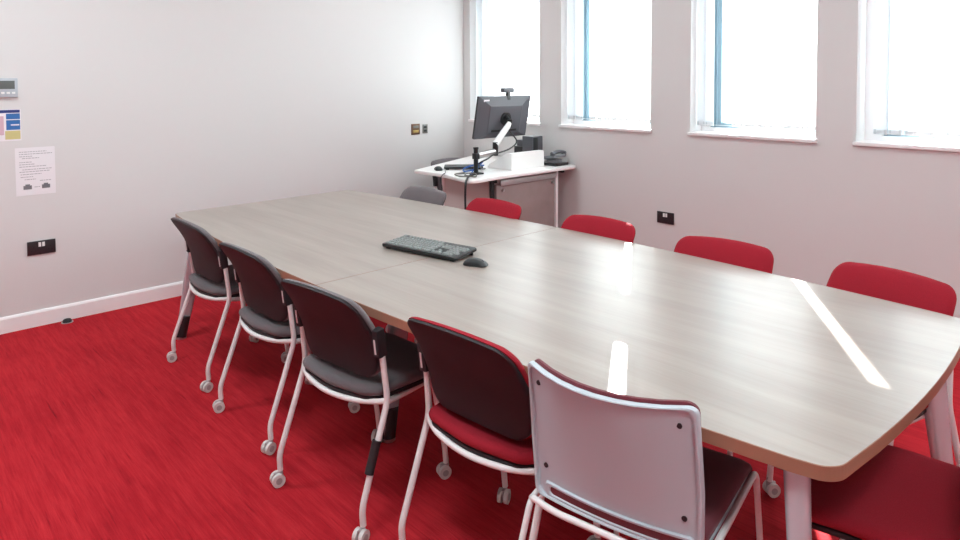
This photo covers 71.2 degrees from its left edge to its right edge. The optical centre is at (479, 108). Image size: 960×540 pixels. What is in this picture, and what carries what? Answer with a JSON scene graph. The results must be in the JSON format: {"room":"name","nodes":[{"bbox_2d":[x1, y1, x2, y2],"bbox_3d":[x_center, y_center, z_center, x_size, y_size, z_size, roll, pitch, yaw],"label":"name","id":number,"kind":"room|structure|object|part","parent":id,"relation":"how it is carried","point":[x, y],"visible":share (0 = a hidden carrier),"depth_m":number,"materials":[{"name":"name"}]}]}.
{"room":"meeting room","nodes":[
{"label":"meeting room","id":0,"kind":"room"},
{"bbox_2d":[0,0,463,316],"bbox_3d":[-2.443,-0.151,4.618,6.545,3.000,0.200,-2,3,-43],"label":"wall","id":1,"kind":"structure","parent":0,"point":[151,111],"depth_m":4.82,"materials":[{"name":"white paint"}]},
{"bbox_2d":[0,78,17,96],"bbox_3d":[-2.877,-0.124,4.058,0.136,0.116,0.024,-2,3,-43],"label":"thermostat","id":2,"kind":"object","parent":1,"relation":"attached to","point":[8,86],"visible":1,"depth_m":4.07,"materials":[{"name":"grey plastic"}]},
{"bbox_2d":[0,109,20,140],"bbox_3d":[-2.897,0.105,4.064,0.194,0.192,0.002,-2,3,-43],"label":"leaflet","id":3,"kind":"object","parent":1,"relation":"attached to","point":[10,120],"visible":1,"depth_m":4.09,"materials":[{"name":"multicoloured paper"}]},
{"bbox_2d":[0,116,3,134],"bbox_3d":[-2.924,0.108,4.038,0.095,0.115,0.001,-2,3,-43],"label":"print","id":4,"kind":"object","parent":3,"relation":"attached to","point":[1,117],"depth_m":4.06,"materials":[{"name":"pink"}]},
{"bbox_2d":[5,131,20,139],"bbox_3d":[-2.857,0.165,4.103,0.078,0.052,0.001,-2,3,-43],"label":"picture","id":5,"kind":"object","parent":3,"relation":"attached to","point":[9,135],"depth_m":4.10,"materials":[{"name":"yellow paper"}]},
{"bbox_2d":[6,120,19,129],"bbox_3d":[-2.854,0.102,4.103,0.071,0.060,0.001,-2,3,-43],"label":"picture","id":6,"kind":"object","parent":3,"relation":"on","point":[10,124],"depth_m":4.10,"materials":[{"name":"blue paper"}]},
{"bbox_2d":[6,113,19,118],"bbox_3d":[-2.855,0.050,4.101,0.071,0.035,0.001,-2,3,-43],"label":"picture","id":7,"kind":"object","parent":3,"relation":"on","point":[8,115],"depth_m":4.10,"materials":[{"name":"blue paper"}]},
{"bbox_2d":[15,146,55,196],"bbox_3d":[-2.774,0.392,4.190,0.210,0.297,0.002,-2,3,-43],"label":"paper notice","id":8,"kind":"object","parent":1,"relation":"attached to","point":[34,166],"visible":1,"depth_m":4.19,"materials":[{"name":"white paper"}]},
{"bbox_2d":[23,184,31,189],"bbox_3d":[-2.806,0.489,4.163,0.044,0.032,0.001,-2,3,-43],"label":"picture","id":9,"kind":"object","parent":8,"relation":"attached to","point":[25,186],"depth_m":4.16,"materials":[{"name":"grey paper"}]},
{"bbox_2d":[42,183,49,187],"bbox_3d":[-2.735,0.486,4.229,0.044,0.032,0.001,-2,3,-43],"label":"picture","id":10,"kind":"object","parent":8,"relation":"attached to","point":[44,185],"depth_m":4.23,"materials":[{"name":"grey paper"}]},
{"bbox_2d":[27,238,55,255],"bbox_3d":[-2.755,0.874,4.217,0.152,0.086,0.014,-2,3,-43],"label":"wall socket","id":11,"kind":"object","parent":1,"relation":"attached to","point":[49,245],"visible":1,"depth_m":4.21,"materials":[{"name":"black plastic"}]},
{"bbox_2d":[0,281,197,334],"bbox_3d":[-2.377,1.301,4.586,6.105,0.100,0.016,-2,3,-43],"label":"baseboard","id":12,"kind":"structure","parent":1,"relation":"attached to","point":[36,318],"depth_m":4.40,"materials":[{"name":"white paint"}]},
{"bbox_2d":[411,124,419,134],"bbox_3d":[-0.596,0.195,6.215,0.096,0.100,0.011,-2,3,-43],"label":"wall plate","id":13,"kind":"object","parent":1,"relation":"attached to","point":[415,128],"visible":1,"depth_m":6.21,"materials":[{"name":"brown metal"}]},
{"bbox_2d":[423,124,427,132],"bbox_3d":[-0.515,0.194,6.292,0.056,0.084,0.009,-2,3,-43],"label":"wall plate","id":14,"kind":"object","parent":1,"relation":"attached to","point":[425,126],"visible":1,"depth_m":6.29,"materials":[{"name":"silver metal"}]},
{"bbox_2d":[0,295,959,539],"bbox_3d":[-0.064,1.492,2.149,6.545,0.100,7.143,-2,3,-43],"label":"floor","id":15,"kind":"structure","parent":0,"point":[103,436],"depth_m":2.76,"materials":[{"name":"red carpet"}]},
{"bbox_2d":[61,318,72,323],"bbox_3d":[-2.633,1.354,4.280,0.067,0.023,0.067,-2,3,-43],"label":"cap","id":16,"kind":"object","parent":15,"relation":"on","point":[67,320],"visible":1,"depth_m":4.26,"materials":[{"name":"black plastic"}]},
{"bbox_2d":[167,217,288,392],"bbox_3d":[-1.339,0.977,3.647,0.554,0.816,0.542,-2,3,-43],"label":"office chair","id":17,"kind":"object","parent":15,"relation":"on","point":[213,279],"visible":0.7,"depth_m":3.45,"materials":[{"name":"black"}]},
{"bbox_3d":[-1.634,1.018,3.698,0.137,0.625,0.031,-2,3,-41],"label":"leg","id":18,"kind":"part","parent":17,"relation":"part of","materials":[{"name":"white metal"}]},
{"bbox_2d":[173,217,228,283],"bbox_3d":[-1.472,0.738,3.514,0.163,0.326,0.448,-2,3,-43],"label":"cushion","id":19,"kind":"object","parent":17,"relation":"on","point":[204,251],"depth_m":3.46,"materials":[{"name":"grey fabric"}]},
{"bbox_3d":[-1.455,0.963,3.538,0.087,0.037,0.492,-2,3,-43],"label":"seat rail","id":20,"kind":"part","parent":17,"relation":"part of","materials":[{"name":"white"}]},
{"bbox_2d":[188,265,238,295],"bbox_3d":[-1.310,0.937,3.673,0.473,0.063,0.470,-2,3,-43],"label":"seat cushion","id":21,"kind":"object","parent":17,"relation":"on","point":[204,286],"depth_m":3.49,"materials":[{"name":"grey fabric"}]},
{"bbox_3d":[-1.310,1.030,3.352,0.031,0.625,0.137,2,3,44],"label":"leg","id":22,"kind":"part","parent":17,"relation":"part of","materials":[{"name":"white metal"}]},
{"bbox_3d":[-1.157,1.145,3.535,0.337,0.381,0.061,-2,3,-43],"label":"leg","id":23,"kind":"part","parent":17,"relation":"part of","materials":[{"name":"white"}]},
{"bbox_2d":[212,242,359,454],"bbox_3d":[-0.864,0.998,3.093,0.554,0.816,0.542,-3,3,-44],"label":"office chair","id":24,"kind":"object","parent":15,"relation":"on","point":[269,313],"visible":0.73,"depth_m":2.90,"materials":[{"name":"grey fabric"}]},
{"bbox_3d":[-1.160,1.039,3.139,0.137,0.625,0.031,-2,3,-42],"label":"leg","id":25,"kind":"part","parent":24,"relation":"part of","materials":[{"name":"white metal"}]},
{"bbox_2d":[221,242,292,321],"bbox_3d":[-0.995,0.759,2.957,0.163,0.326,0.448,-3,3,-44],"label":"backrest","id":26,"kind":"object","parent":24,"relation":"on","point":[261,288],"depth_m":2.92,"materials":[{"name":"black plastic"}]},
{"bbox_3d":[-0.978,0.984,2.982,0.087,0.037,0.492,-3,3,-44],"label":"seat rail","id":27,"kind":"part","parent":24,"relation":"part of","materials":[{"name":"white"}]},
{"bbox_2d":[239,305,299,336],"bbox_3d":[-0.835,0.958,3.119,0.473,0.063,0.470,-3,3,-44],"label":"seat cushion","id":28,"kind":"object","parent":24,"relation":"on","point":[252,321],"depth_m":2.93,"materials":[{"name":"grey fabric"}]},
{"bbox_3d":[-0.829,1.051,2.798,0.031,0.625,0.137,2,3,43],"label":"leg","id":29,"kind":"part","parent":24,"relation":"part of","materials":[{"name":"white metal"}]},
{"bbox_3d":[-0.970,1.154,3.281,0.338,0.381,0.040,-2,3,-38],"label":"leg","id":30,"kind":"part","parent":24,"relation":"part of","materials":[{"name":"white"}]},
{"bbox_2d":[270,279,451,539],"bbox_3d":[-0.419,1.018,2.551,0.542,0.816,0.554,2,3,41],"label":"office chair","id":31,"kind":"object","parent":15,"relation":"on","point":[353,360],"visible":0.91,"depth_m":2.39,"materials":[{"name":"grey fabric"}]},
{"bbox_3d":[-0.718,1.060,2.571,0.031,0.625,0.137,2,3,43],"label":"leg","id":32,"kind":"part","parent":31,"relation":"part of","materials":[{"name":"white metal"}]},
{"bbox_2d":[283,279,380,376],"bbox_3d":[-0.538,0.780,2.405,0.448,0.326,0.163,2,3,41],"label":"backrest","id":33,"kind":"object","parent":31,"relation":"on","point":[337,331],"depth_m":2.38,"materials":[{"name":"black plastic"}]},
{"bbox_3d":[-0.523,1.005,2.430,0.492,0.037,0.087,2,3,41],"label":"seat rail","id":34,"kind":"part","parent":31,"relation":"part of","materials":[{"name":"white metal"}]},
{"bbox_2d":[303,333,423,395],"bbox_3d":[-0.393,0.978,2.580,0.470,0.063,0.473,2,3,41],"label":"seat cushion","id":35,"kind":"object","parent":31,"relation":"on","point":[405,376],"depth_m":2.43,"materials":[{"name":"grey fabric"}]},
{"bbox_3d":[-0.358,1.071,2.260,0.035,0.625,0.136,2,3,41],"label":"leg","id":36,"kind":"part","parent":31,"relation":"part of","materials":[{"name":"white metal"}]},
{"bbox_3d":[-0.540,1.175,2.730,0.338,0.381,0.040,-2,3,-43],"label":"leg","id":37,"kind":"part","parent":31,"relation":"part of","materials":[{"name":"white metal"}]},
{"bbox_3d":[-0.231,1.185,2.462,0.040,0.381,0.338,1,3,35],"label":"leg","id":38,"kind":"part","parent":31,"relation":"part of","materials":[{"name":"white metal"}]},
{"bbox_2d":[386,186,445,332],"bbox_3d":[-0.533,0.945,4.332,0.554,0.816,0.542,-2,3,-43],"label":"office chair","id":39,"kind":"object","parent":15,"relation":"on","point":[416,193],"visible":0.07,"depth_m":4.43,"materials":[{"name":"grey fabric"}]},
{"bbox_2d":[400,186,445,204],"bbox_3d":[-0.402,0.694,4.445,0.163,0.326,0.448,-2,3,-43],"label":"cushion","id":40,"kind":"object","parent":39,"relation":"on","point":[416,193],"depth_m":4.43,"materials":[{"name":"grey fabric"}]},
{"bbox_2d":[431,157,459,190],"bbox_3d":[-0.126,0.873,6.008,0.542,0.816,0.554,-2,3,-43],"label":"office chair","id":41,"kind":"object","parent":15,"relation":"on","point":[436,180],"visible":0.06,"depth_m":5.96,"materials":[{"name":"grey fabric"}]},
{"bbox_2d":[414,198,521,343],"bbox_3d":[-0.075,0.962,3.857,0.554,0.816,0.542,-2,3,-43],"label":"office chair","id":42,"kind":"object","parent":15,"relation":"on","point":[497,207],"visible":0.05,"depth_m":3.96,"materials":[{"name":"red fabric"}]},
{"bbox_2d":[466,198,520,219],"bbox_3d":[0.056,0.712,3.970,0.163,0.326,0.448,-2,3,-43],"label":"cushion","id":43,"kind":"object","parent":42,"relation":"on","point":[497,207],"depth_m":3.96,"materials":[{"name":"red fabric"}]},
{"bbox_2d":[415,156,575,226],"bbox_3d":[-0.032,0.887,5.619,1.205,0.820,1.212,-2,3,-43],"label":"desk","id":44,"kind":"object","parent":15,"relation":"on","point":[537,195],"visible":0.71,"depth_m":5.29,"materials":[{"name":"white laminate"}]},
{"bbox_2d":[434,166,442,170],"bbox_3d":[-0.330,0.474,5.313,0.058,0.031,0.109,-1,2,-13],"label":"computer mouse","id":45,"kind":"object","parent":44,"relation":"on","point":[437,168],"visible":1,"depth_m":5.28,"materials":[{"name":"black plastic"}]},
{"bbox_3d":[-0.291,0.907,5.475,0.028,0.794,0.028,-2,3,-43],"label":"leg","id":46,"kind":"part","parent":44,"relation":"part of","materials":[{"name":"white paint"}]},
{"bbox_2d":[444,164,482,169],"bbox_3d":[-0.132,0.472,5.373,0.313,0.030,0.118,0,2,-1],"label":"keyboard","id":47,"kind":"object","parent":44,"relation":"on","point":[447,166],"visible":0.73,"depth_m":5.34,"materials":[{"name":"black plastic"}]},
{"bbox_2d":[454,172,476,176],"bbox_3d":[-0.103,0.492,4.949,0.179,0.027,0.147,0,2,17],"label":"cable","id":48,"kind":"object","parent":44,"relation":"on","point":[464,173],"visible":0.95,"depth_m":4.95,"materials":[{"name":"black plastic"}]},
{"bbox_3d":[-0.102,0.922,5.273,0.020,0.740,0.525,-2,3,-43],"label":"panel","id":49,"kind":"part","parent":44,"relation":"part of","materials":[{"name":"beige"}]},
{"bbox_2d":[464,174,474,209],"bbox_3d":[-0.068,0.905,4.886,0.068,0.836,0.301,1,3,24],"label":"cable","id":50,"kind":"object","parent":44,"relation":"hanging from","point":[468,176],"visible":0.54,"depth_m":4.73,"materials":[{"name":"black plastic"}]},
{"bbox_2d":[463,162,483,171],"bbox_3d":[-0.056,0.451,5.196,0.166,0.086,0.359,0,2,3],"label":"cable","id":51,"kind":"object","parent":44,"relation":"on","point":[472,170],"visible":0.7,"depth_m":5.21,"materials":[{"name":"blue plastic"}]},
{"bbox_3d":[0.091,0.923,5.053,0.028,0.794,0.028,-2,3,-43],"label":"leg","id":52,"kind":"part","parent":44,"relation":"part of","materials":[{"name":"black metal"}]},
{"bbox_2d":[472,115,512,174],"bbox_3d":[0.098,0.278,5.233,0.092,0.426,0.517,1,3,36],"label":"monitor arm","id":53,"kind":"object","parent":44,"relation":"attached to","point":[476,155],"visible":0.91,"depth_m":5.22,"materials":[{"name":"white metal"}]},
{"bbox_3d":[0.045,0.352,5.159,0.040,0.065,0.251,2,3,38],"label":"arm","id":54,"kind":"part","parent":53,"relation":"part of","materials":[{"name":"silver metal"}]},
{"bbox_2d":[478,130,516,169],"bbox_3d":[0.103,0.332,5.277,0.171,0.312,0.467,1,3,36],"label":"cable","id":55,"kind":"object","parent":53,"relation":"attached to","point":[508,130],"visible":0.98,"depth_m":5.26,"materials":[{"name":"black plastic"}]},
{"bbox_2d":[472,95,530,138],"bbox_3d":[0.185,0.068,5.469,0.590,0.342,0.102,-2,3,-43],"label":"monitor","id":56,"kind":"object","parent":53,"relation":"attached to","point":[491,111],"visible":0.91,"depth_m":5.40,"materials":[{"name":"black plastic"}]},
{"bbox_3d":[0.208,0.087,5.445,0.110,0.110,0.033,-2,3,-43],"label":"mount plate","id":57,"kind":"part","parent":56,"relation":"part of","materials":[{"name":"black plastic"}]},
{"bbox_2d":[500,88,513,99],"bbox_3d":[0.222,-0.116,5.464,0.124,0.101,0.048,-2,3,-43],"label":"webcam","id":58,"kind":"object","parent":56,"relation":"attached to","point":[507,91],"visible":1,"depth_m":5.44,"materials":[{"name":"black plastic"}]},
{"bbox_3d":[0.181,0.205,5.319,0.048,0.201,0.221,2,3,42],"label":"arm","id":59,"kind":"part","parent":53,"relation":"part of","materials":[{"name":"white plastic"}]},
{"bbox_2d":[488,150,543,170],"bbox_3d":[0.293,0.415,5.482,0.385,0.132,0.278,-2,3,-43],"label":"control box","id":60,"kind":"object","parent":44,"relation":"on","point":[535,158],"visible":1,"depth_m":5.35,"materials":[{"name":"white plastic"}]},
{"bbox_2d":[514,139,521,152],"bbox_3d":[0.364,0.369,5.815,0.095,0.195,0.100,-2,3,-43],"label":"camera","id":61,"kind":"object","parent":44,"relation":"on","point":[518,148],"visible":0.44,"depth_m":5.79,"materials":[{"name":"black plastic"}]},
{"bbox_3d":[0.358,0.927,5.272,0.660,0.725,0.025,-2,3,-43],"label":"panel","id":62,"kind":"part","parent":44,"relation":"part of","materials":[{"name":"beige laminate"}]},
{"bbox_3d":[0.385,0.555,5.256,0.640,0.040,0.019,-2,3,-43],"label":"panel rail","id":63,"kind":"part","parent":44,"relation":"part of","materials":[{"name":"silver metal"}]},
{"bbox_2d":[522,135,542,151],"bbox_3d":[0.449,0.352,5.720,0.130,0.235,0.123,-2,3,-43],"label":"speaker","id":64,"kind":"object","parent":44,"relation":"on","point":[529,142],"visible":0.52,"depth_m":5.67},
{"bbox_2d":[533,137,537,149],"bbox_3d":[0.468,0.350,5.659,0.055,0.205,0.008,-2,3,-43],"label":"grille","id":65,"kind":"object","parent":64,"relation":"attached to","point":[535,139],"depth_m":5.65,"materials":[{"name":"black plastic"}]},
{"bbox_2d":[544,150,567,165],"bbox_3d":[0.616,0.410,5.617,0.184,0.128,0.185,-2,3,-43],"label":"desk telephone","id":66,"kind":"object","parent":44,"relation":"on","point":[552,159],"visible":0.96,"depth_m":5.56,"materials":[{"name":"black plastic"}]},
{"bbox_3d":[0.623,0.901,5.508,0.028,0.794,0.028,-2,3,-43],"label":"leg","id":67,"kind":"part","parent":44,"relation":"part of","materials":[{"name":"white paint"}]},
{"bbox_2d":[398,317,600,539],"bbox_3d":[0.091,1.033,2.137,0.542,0.816,0.554,2,3,43],"label":"office chair","id":68,"kind":"object","parent":15,"relation":"on","point":[481,388],"visible":0.77,"depth_m":1.98,"materials":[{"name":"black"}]},
{"bbox_3d":[-0.206,1.075,2.167,0.137,0.625,0.031,-3,3,-45],"label":"leg","id":69,"kind":"part","parent":68,"relation":"part of","materials":[{"name":"white metal"}]},
{"bbox_2d":[409,317,531,439],"bbox_3d":[-0.033,0.794,1.995,0.448,0.326,0.163,2,3,43],"label":"backrest","id":70,"kind":"object","parent":68,"relation":"on","point":[472,377],"depth_m":1.97,"materials":[{"name":"red fabric"}]},
{"bbox_3d":[-0.017,1.020,2.020,0.492,0.037,0.087,2,3,43],"label":"seat rail","id":71,"kind":"part","parent":68,"relation":"part of","materials":[{"name":"white"}]},
{"bbox_2d":[429,403,533,464],"bbox_3d":[0.119,0.993,2.165,0.470,0.063,0.473,2,3,43],"label":"seat cushion","id":72,"kind":"object","parent":68,"relation":"on","point":[481,445],"depth_m":1.99,"materials":[{"name":"red fabric"}]},
{"bbox_3d":[-0.023,1.190,2.320,0.338,0.381,0.040,-2,3,-41],"label":"leg","id":73,"kind":"part","parent":68,"relation":"part of","materials":[{"name":"white metal"}]},
{"bbox_3d":[0.142,1.086,1.844,0.031,0.625,0.137,2,3,40],"label":"leg","id":74,"kind":"part","parent":68,"relation":"part of","materials":[{"name":"white metal"}]},
{"bbox_3d":[0.276,1.200,2.041,0.040,0.381,0.338,2,3,37],"label":"leg","id":75,"kind":"part","parent":68,"relation":"part of","materials":[{"name":"white metal"}]},
{"bbox_2d":[175,190,959,539],"bbox_3d":[-0.106,1.032,3.110,1.451,0.740,3.745,-3,3,-44],"label":"conference table","id":76,"kind":"object","parent":15,"relation":"on","point":[805,380],"visible":0.77,"depth_m":2.23,"materials":[{"name":"beige wood"}]},
{"bbox_3d":[-1.701,1.017,3.988,0.224,0.696,0.070,-1,2,-10],"label":"leg","id":77,"kind":"part","parent":76,"relation":"part of","materials":[{"name":"silver metal"}]},
{"bbox_3d":[-0.350,1.056,2.887,0.176,0.696,0.055,-3,3,-44],"label":"leg","id":78,"kind":"part","parent":76,"relation":"part of","materials":[{"name":"silver metal"}]},
{"bbox_2d":[382,235,476,261],"bbox_3d":[-0.237,0.643,3.099,0.447,0.039,0.168,2,3,37],"label":"keyboard","id":79,"kind":"object","parent":76,"relation":"on","point":[452,252],"visible":1,"depth_m":3.06,"materials":[{"name":"black plastic"}]},
{"bbox_2d":[463,257,487,267],"bbox_3d":[-0.019,0.655,2.864,0.109,0.031,0.058,1,3,22],"label":"computer mouse","id":80,"kind":"object","parent":76,"relation":"on","point":[473,261],"visible":1,"depth_m":2.85,"materials":[{"name":"black plastic"}]},
{"bbox_3d":[0.687,1.111,1.454,0.064,0.696,0.192,0,2,18],"label":"leg","id":81,"kind":"part","parent":76,"relation":"part of","materials":[{"name":"silver metal"}]},
{"bbox_3d":[1.511,1.074,2.237,0.192,0.696,0.064,-1,2,-15],"label":"leg","id":82,"kind":"part","parent":76,"relation":"part of","materials":[{"name":"silver metal"}]},
{"bbox_2d":[561,214,635,242],"bbox_3d":[0.462,0.982,3.329,0.542,0.816,0.554,2,3,44],"label":"office chair","id":83,"kind":"object","parent":15,"relation":"on","point":[590,224],"visible":0.08,"depth_m":3.44,"materials":[{"name":"red fabric"}]},
{"bbox_2d":[519,358,762,539],"bbox_3d":[0.433,1.044,1.781,0.548,0.823,0.691,1,3,36],"label":"chair","id":84,"kind":"object","parent":15,"relation":"on","point":[639,468],"visible":1,"depth_m":1.58,"materials":[{"name":"white plastic"}]},
{"bbox_3d":[0.100,1.226,1.739,0.209,0.446,0.025,-2,3,-42],"label":"leg","id":85,"kind":"part","parent":84,"relation":"part of","materials":[{"name":"white metal"}]},
{"bbox_3d":[0.295,1.216,1.977,0.026,0.440,0.543,1,3,36],"label":"leg","id":86,"kind":"part","parent":84,"relation":"part of","materials":[{"name":"white metal"}]},
{"bbox_2d":[535,358,701,432],"bbox_3d":[0.304,0.822,1.597,0.427,0.362,0.125,1,3,36],"label":"cushion","id":87,"kind":"object","parent":84,"relation":"on","point":[558,409],"depth_m":1.54,"materials":[{"name":"white plastic"}]},
{"bbox_2d":[702,447,751,539],"bbox_3d":[0.469,0.997,1.828,0.424,0.045,0.445,1,3,36],"label":"seat cushion","id":88,"kind":"object","parent":84,"relation":"on","point":[727,478],"depth_m":1.74,"materials":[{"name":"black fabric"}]},
{"bbox_3d":[0.655,1.225,1.712,0.026,0.440,0.543,1,3,36],"label":"leg","id":89,"kind":"part","parent":84,"relation":"part of","materials":[{"name":"white metal"}]},
{"bbox_2d":[674,236,773,455],"bbox_3d":[0.935,1.001,2.824,0.542,0.816,0.554,2,3,41],"label":"office chair","id":90,"kind":"object","parent":15,"relation":"on","point":[733,252],"visible":0.05,"depth_m":2.94,"materials":[{"name":"red fabric"}]},
{"bbox_2d":[674,236,773,273],"bbox_3d":[1.052,0.750,2.950,0.448,0.326,0.163,2,3,41],"label":"cushion","id":91,"kind":"object","parent":90,"relation":"on","point":[733,252],"depth_m":2.94,"materials":[{"name":"red fabric"}]},
{"bbox_2d":[763,262,959,497],"bbox_3d":[1.343,1.017,2.393,0.554,0.816,0.542,-2,3,-32],"label":"office chair","id":92,"kind":"object","parent":15,"relation":"on","point":[876,281],"visible":0.19,"depth_m":2.45,"materials":[{"name":"red fabric"}]},
{"bbox_3d":[1.193,1.175,2.546,0.338,0.381,0.040,-2,3,-38],"label":"leg","id":93,"kind":"part","parent":92,"relation":"part of","materials":[{"name":"white metal"}]},
{"bbox_2d":[826,262,956,315],"bbox_3d":[1.495,0.767,2.479,0.163,0.326,0.448,-2,3,-32],"label":"cushion","id":94,"kind":"object","parent":92,"relation":"on","point":[876,281],"depth_m":2.46,"materials":[{"name":"red fabric"}]},
{"bbox_3d":[1.410,1.188,2.200,0.338,0.381,0.040,-1,3,-26],"label":"leg","id":95,"kind":"part","parent":92,"relation":"part of","materials":[{"name":"white metal"}]},
{"bbox_3d":[1.623,1.061,2.290,0.137,0.625,0.031,-2,3,-30],"label":"leg","id":96,"kind":"part","parent":92,"relation":"part of","materials":[{"name":"white metal"}]},
{"bbox_2d":[811,445,959,539],"bbox_3d":[1.114,1.046,1.704,0.554,0.816,0.542,2,3,37],"label":"office chair","id":97,"kind":"object","parent":15,"relation":"on","point":[899,493],"visible":0.77,"depth_m":1.68,"materials":[{"name":"red fabric"}]},
{"bbox_2d":[463,0,959,317],"bbox_3d":[2.231,-0.157,4.236,0.240,3.000,6.743,-2,3,-43],"label":"wall","id":98,"kind":"structure","parent":0,"point":[825,204],"depth_m":4.46,"materials":[{"name":"white paint"}]},
{"bbox_2d":[468,0,540,125],"bbox_3d":[0.285,-0.696,6.266,0.247,1.673,0.929,-2,3,-43],"label":"window","id":99,"kind":"structure","parent":98,"relation":"in","point":[534,121],"depth_m":6.50,"materials":[{"name":"white paint"}]},
{"bbox_3d":[0.263,0.130,6.277,0.177,0.022,0.929,-2,3,-43],"label":"sill","id":100,"kind":"part","parent":99,"relation":"part of","materials":[{"name":"white paint"}]},
{"bbox_2d":[476,0,539,116],"bbox_3d":[0.265,-0.729,6.247,0.040,1.603,0.887,-2,3,-43],"label":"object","id":101,"kind":"structure","parent":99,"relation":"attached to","point":[522,75],"depth_m":6.24,"materials":[{"name":"white plastic"}]},
{"bbox_3d":[0.368,-0.490,6.315,0.052,1.150,0.760,-2,3,-43],"label":"sash","id":102,"kind":"part","parent":99,"relation":"part of","materials":[{"name":"blue metal"}]},
{"bbox_2d":[558,0,651,132],"bbox_3d":[1.061,-0.666,5.437,0.247,1.673,0.902,-2,3,-43],"label":"window","id":103,"kind":"structure","parent":98,"relation":"in","point":[586,123],"depth_m":5.70,"materials":[{"name":"white paint"}]},
{"bbox_3d":[1.039,0.160,5.447,0.177,0.022,0.902,-2,3,-43],"label":"sill","id":104,"kind":"part","parent":103,"relation":"part of","materials":[{"name":"white paint"}]},
{"bbox_2d":[568,0,650,122],"bbox_3d":[1.041,-0.698,5.418,0.040,1.603,0.859,-2,3,-43],"label":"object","id":105,"kind":"structure","parent":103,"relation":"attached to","point":[610,75],"depth_m":5.41,"materials":[{"name":"white plastic"}]},
{"bbox_3d":[1.045,0.096,5.442,0.003,0.003,0.783,-2,3,-43],"label":"bead chain","id":106,"kind":"part","parent":105,"relation":"part of","materials":[{"name":"white plastic"}]},
{"bbox_3d":[1.145,-0.459,5.485,0.052,1.150,0.733,-2,3,-43],"label":"sash","id":107,"kind":"part","parent":103,"relation":"part of","materials":[{"name":"white glass"}]},
{"bbox_2d":[657,211,673,224],"bbox_3d":[1.382,0.818,5.003,0.014,0.086,0.140,-2,3,-43],"label":"wall socket","id":108,"kind":"object","parent":98,"relation":"attached to","point":[662,217],"visible":1,"depth_m":5.00,"materials":[{"name":"black plastic"}]},
{"bbox_2d":[687,0,816,142],"bbox_3d":[1.881,-0.633,4.561,0.247,1.673,0.886,-2,3,-43],"label":"window","id":109,"kind":"structure","parent":98,"relation":"in","point":[728,131],"depth_m":4.83,"materials":[{"name":"white paint"}]},
{"bbox_3d":[1.859,0.193,4.572,0.177,0.022,0.886,-2,3,-43],"label":"sill","id":110,"kind":"part","parent":109,"relation":"part of","materials":[{"name":"white paint"}]},
{"bbox_2d":[697,0,817,130],"bbox_3d":[1.861,-0.665,4.542,0.040,1.603,0.843,-2,3,-43],"label":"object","id":111,"kind":"structure","parent":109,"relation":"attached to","point":[775,41],"depth_m":4.49,"materials":[{"name":"white plastic"}]},
{"bbox_3d":[1.858,0.128,4.574,0.003,0.003,0.765,-2,3,-43],"label":"bead chain","id":112,"kind":"part","parent":111,"relation":"part of","materials":[{"name":"white plastic"}]},
{"bbox_2d":[852,0,959,151],"bbox_3d":[2.630,-0.603,3.761,0.247,1.673,0.892,-2,3,-43],"label":"window","id":113,"kind":"structure","parent":98,"relation":"in","point":[872,140],"depth_m":4.08,"materials":[{"name":"white paint"}]},
{"bbox_3d":[2.609,0.223,3.771,0.177,0.022,0.892,-2,3,-43],"label":"sill","id":114,"kind":"part","parent":113,"relation":"part of","materials":[{"name":"white paint"}]},
{"bbox_2d":[873,0,959,137],"bbox_3d":[2.611,-0.635,3.741,0.040,1.603,0.848,-2,3,-43],"label":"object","id":115,"kind":"structure","parent":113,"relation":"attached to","point":[933,65],"depth_m":3.85,"materials":[{"name":"white plastic"}]},
{"bbox_3d":[2.714,-0.397,3.809,0.052,1.150,0.723,-2,3,-43],"label":"sash","id":116,"kind":"part","parent":113,"relation":"part of","materials":[{"name":"white glass"}]}
]}

